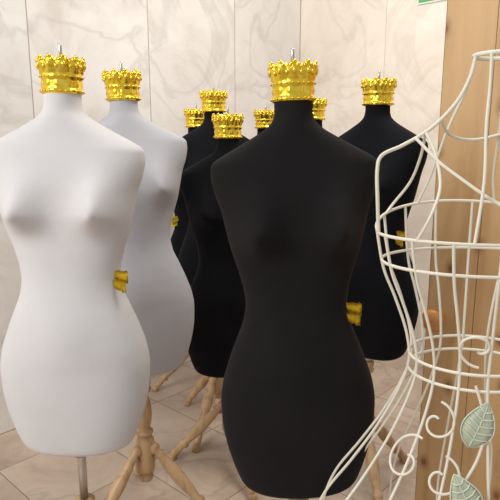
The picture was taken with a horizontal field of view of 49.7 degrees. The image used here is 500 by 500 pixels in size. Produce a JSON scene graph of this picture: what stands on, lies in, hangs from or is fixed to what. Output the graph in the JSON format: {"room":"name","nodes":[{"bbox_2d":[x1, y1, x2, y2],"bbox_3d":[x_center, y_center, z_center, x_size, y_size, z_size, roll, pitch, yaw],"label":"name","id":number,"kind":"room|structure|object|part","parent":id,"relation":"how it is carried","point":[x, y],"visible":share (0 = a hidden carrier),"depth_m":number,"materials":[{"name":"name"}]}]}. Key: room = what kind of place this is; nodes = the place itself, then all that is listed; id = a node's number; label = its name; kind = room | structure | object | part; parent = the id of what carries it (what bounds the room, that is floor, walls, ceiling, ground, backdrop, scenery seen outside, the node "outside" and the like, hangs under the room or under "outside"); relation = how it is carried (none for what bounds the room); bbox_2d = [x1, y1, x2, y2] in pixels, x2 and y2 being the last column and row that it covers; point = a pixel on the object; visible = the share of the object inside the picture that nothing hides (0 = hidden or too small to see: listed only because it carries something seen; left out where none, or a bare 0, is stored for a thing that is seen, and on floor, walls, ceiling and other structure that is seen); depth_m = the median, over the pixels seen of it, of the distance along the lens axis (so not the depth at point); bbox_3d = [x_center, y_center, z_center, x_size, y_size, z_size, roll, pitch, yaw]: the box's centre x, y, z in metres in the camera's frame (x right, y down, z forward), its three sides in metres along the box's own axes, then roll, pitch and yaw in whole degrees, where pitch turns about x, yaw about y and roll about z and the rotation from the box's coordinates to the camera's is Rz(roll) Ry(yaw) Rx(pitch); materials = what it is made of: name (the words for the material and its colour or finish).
{"room":"clothing store","nodes":[
{"label":"clothing store","id":0,"kind":"room"},
{"bbox_2d":[0,0,300,434],"bbox_3d":[-1.250,-0.631,2.093,0.121,3.000,4.600,10,15,41],"label":"wall","id":1,"kind":"structure","parent":0,"point":[180,49],"depth_m":2.76,"materials":[{"name":"grey stone"}]},
{"bbox_2d":[0,350,423,499],"bbox_3d":[0.557,1.416,-0.317,6.500,0.100,6.500,10,15,41],"label":"floor","id":2,"kind":"structure","parent":0,"point":[25,473],"depth_m":2.23,"materials":[{"name":"tile"}]},
{"bbox_2d":[0,43,149,499],"bbox_3d":[-0.475,0.263,1.407,0.450,1.507,0.445,0,11,0],"label":"mannequin","id":3,"kind":"object","parent":2,"relation":"on","point":[75,361],"visible":1,"depth_m":1.26,"materials":[{"name":"white fabric"}]},
{"bbox_3d":[-0.434,-0.447,1.238,0.008,0.049,0.008,1,11,0],"label":"neck rod","id":4,"kind":"part","parent":3,"relation":"part of","materials":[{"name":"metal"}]},
{"bbox_3d":[-0.435,-0.402,1.246,0.112,0.084,0.110,0,11,-6],"label":"gold crown","id":5,"kind":"part","parent":3,"relation":"part of","materials":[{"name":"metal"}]},
{"bbox_2d":[98,62,204,499],"bbox_3d":[-0.382,0.173,1.825,0.462,1.524,0.406,-4,12,-18],"label":"mannequin","id":6,"kind":"object","parent":2,"relation":"on","point":[158,289],"visible":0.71,"depth_m":1.67,"materials":[{"name":"grey fabric"}]},
{"bbox_3d":[-0.386,-0.496,1.635,0.120,0.089,0.117,-11,15,-41],"label":"gold crown","id":7,"kind":"part","parent":6,"relation":"part of","materials":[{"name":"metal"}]},
{"bbox_2d":[152,103,221,412],"bbox_3d":[-0.303,0.027,2.709,0.433,1.474,0.458,0,11,0],"label":"mannequin","id":8,"kind":"object","parent":2,"relation":"on","point":[194,117],"visible":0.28,"depth_m":2.60,"materials":[{"name":"black fabric"}]},
{"bbox_3d":[-0.258,-0.631,2.587,0.120,0.089,0.117,-4,12,-20],"label":"gold crown","id":9,"kind":"part","parent":8,"relation":"part of","materials":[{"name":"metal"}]},
{"bbox_2d":[168,107,257,499],"bbox_3d":[-0.120,0.184,2.055,0.438,1.415,0.454,0,11,0],"label":"mannequin","id":10,"kind":"object","parent":2,"relation":"on","point":[217,289],"visible":0.59,"depth_m":1.97,"materials":[{"name":"black fabric"}]},
{"bbox_3d":[-0.080,-0.447,1.950,0.120,0.089,0.117,-3,11,-16],"label":"gold crown","id":11,"kind":"part","parent":10,"relation":"part of","materials":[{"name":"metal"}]},
{"bbox_2d":[178,84,249,452],"bbox_3d":[-0.113,0.068,2.362,0.437,1.526,0.450,0,11,0],"label":"mannequin","id":12,"kind":"object","parent":2,"relation":"on","point":[201,143],"visible":0.35,"depth_m":2.26,"materials":[{"name":"black fabric"}]},
{"bbox_3d":[-0.152,-0.619,2.253,0.120,0.089,0.117,-11,15,-43],"label":"gold crown","id":13,"kind":"part","parent":12,"relation":"part of","materials":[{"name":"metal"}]},
{"bbox_2d":[253,105,273,134],"bbox_3d":[0.053,0.036,2.674,0.452,1.469,0.433,0,11,0],"label":"mannequin","id":14,"kind":"object","parent":2,"relation":"on","point":[263,118],"visible":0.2,"depth_m":2.55,"materials":[{"name":"gold metal"}]},
{"bbox_3d":[0.075,-0.626,2.588,0.120,0.089,0.117,2,11,10],"label":"gold crown","id":15,"kind":"part","parent":14,"relation":"part of","materials":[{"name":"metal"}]},
{"bbox_2d":[211,48,376,499],"bbox_3d":[0.141,0.303,1.259,0.457,1.484,0.433,0,11,0],"label":"mannequin","id":16,"kind":"object","parent":2,"relation":"on","point":[294,199],"visible":1,"depth_m":1.19,"materials":[{"name":"black fabric"}]},
{"bbox_3d":[0.092,-0.409,1.163,0.008,0.049,0.008,-2,11,0],"label":"neck rod","id":17,"kind":"part","parent":16,"relation":"part of","materials":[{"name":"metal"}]},
{"bbox_3d":[0.093,-0.364,1.172,0.112,0.084,0.110,-5,11,-17],"label":"gold crown","id":18,"kind":"part","parent":16,"relation":"part of","materials":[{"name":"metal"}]},
{"bbox_2d":[313,97,326,127],"bbox_3d":[0.307,0.083,2.367,0.432,1.494,0.456,0,11,0],"label":"mannequin","id":19,"kind":"object","parent":2,"relation":"on","point":[319,105],"visible":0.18,"depth_m":2.21,"materials":[{"name":"gold metal"}]},
{"bbox_2d":[339,71,427,499],"bbox_3d":[0.422,0.161,1.893,0.457,1.522,0.418,0,11,0],"label":"mannequin","id":20,"kind":"object","parent":2,"relation":"on","point":[381,335],"visible":0.59,"depth_m":1.81,"materials":[{"name":"black fabric"}]},
{"bbox_3d":[0.431,-0.529,1.812,0.120,0.089,0.117,10,15,41],"label":"gold crown","id":21,"kind":"part","parent":20,"relation":"part of","materials":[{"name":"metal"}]},
{"bbox_2d":[319,50,499,499],"bbox_3d":[0.440,0.351,1.087,0.638,1.421,0.506,-1,11,-4],"label":"mannequin","id":22,"kind":"object","parent":2,"relation":"on","point":[477,429],"visible":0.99,"depth_m":0.98,"materials":[{"name":"white metal"}]},
{"bbox_2d":[415,0,499,499],"bbox_3d":[0.872,-0.008,1.351,0.850,2.050,0.035,10,15,41],"label":"door leaf","id":23,"kind":"structure","parent":2,"relation":"on","point":[472,26],"depth_m":1.55,"materials":[{"name":"brown wood"}]},
{"bbox_2d":[422,309,443,331],"bbox_3d":[0.553,0.209,1.622,0.070,0.070,0.060,10,15,41],"label":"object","id":24,"kind":"structure","parent":23,"relation":"attached to","point":[433,315],"depth_m":1.60,"materials":[{"name":"brown wood"}]},
{"bbox_2d":[300,0,446,354],"bbox_3d":[2.083,-0.663,2.256,4.600,3.000,0.121,10,15,41],"label":"wall","id":25,"kind":"structure","parent":0,"point":[350,41],"depth_m":3.27,"materials":[{"name":"beige stone"}]},
{"bbox_2d":[417,0,443,4],"bbox_3d":[1.046,-1.453,2.969,0.260,0.160,0.010,10,15,41],"label":"wall sign","id":26,"kind":"object","parent":25,"relation":"attached to","point":[419,2],"visible":1,"depth_m":3.03,"materials":[{"name":"green plastic"}]}
]}

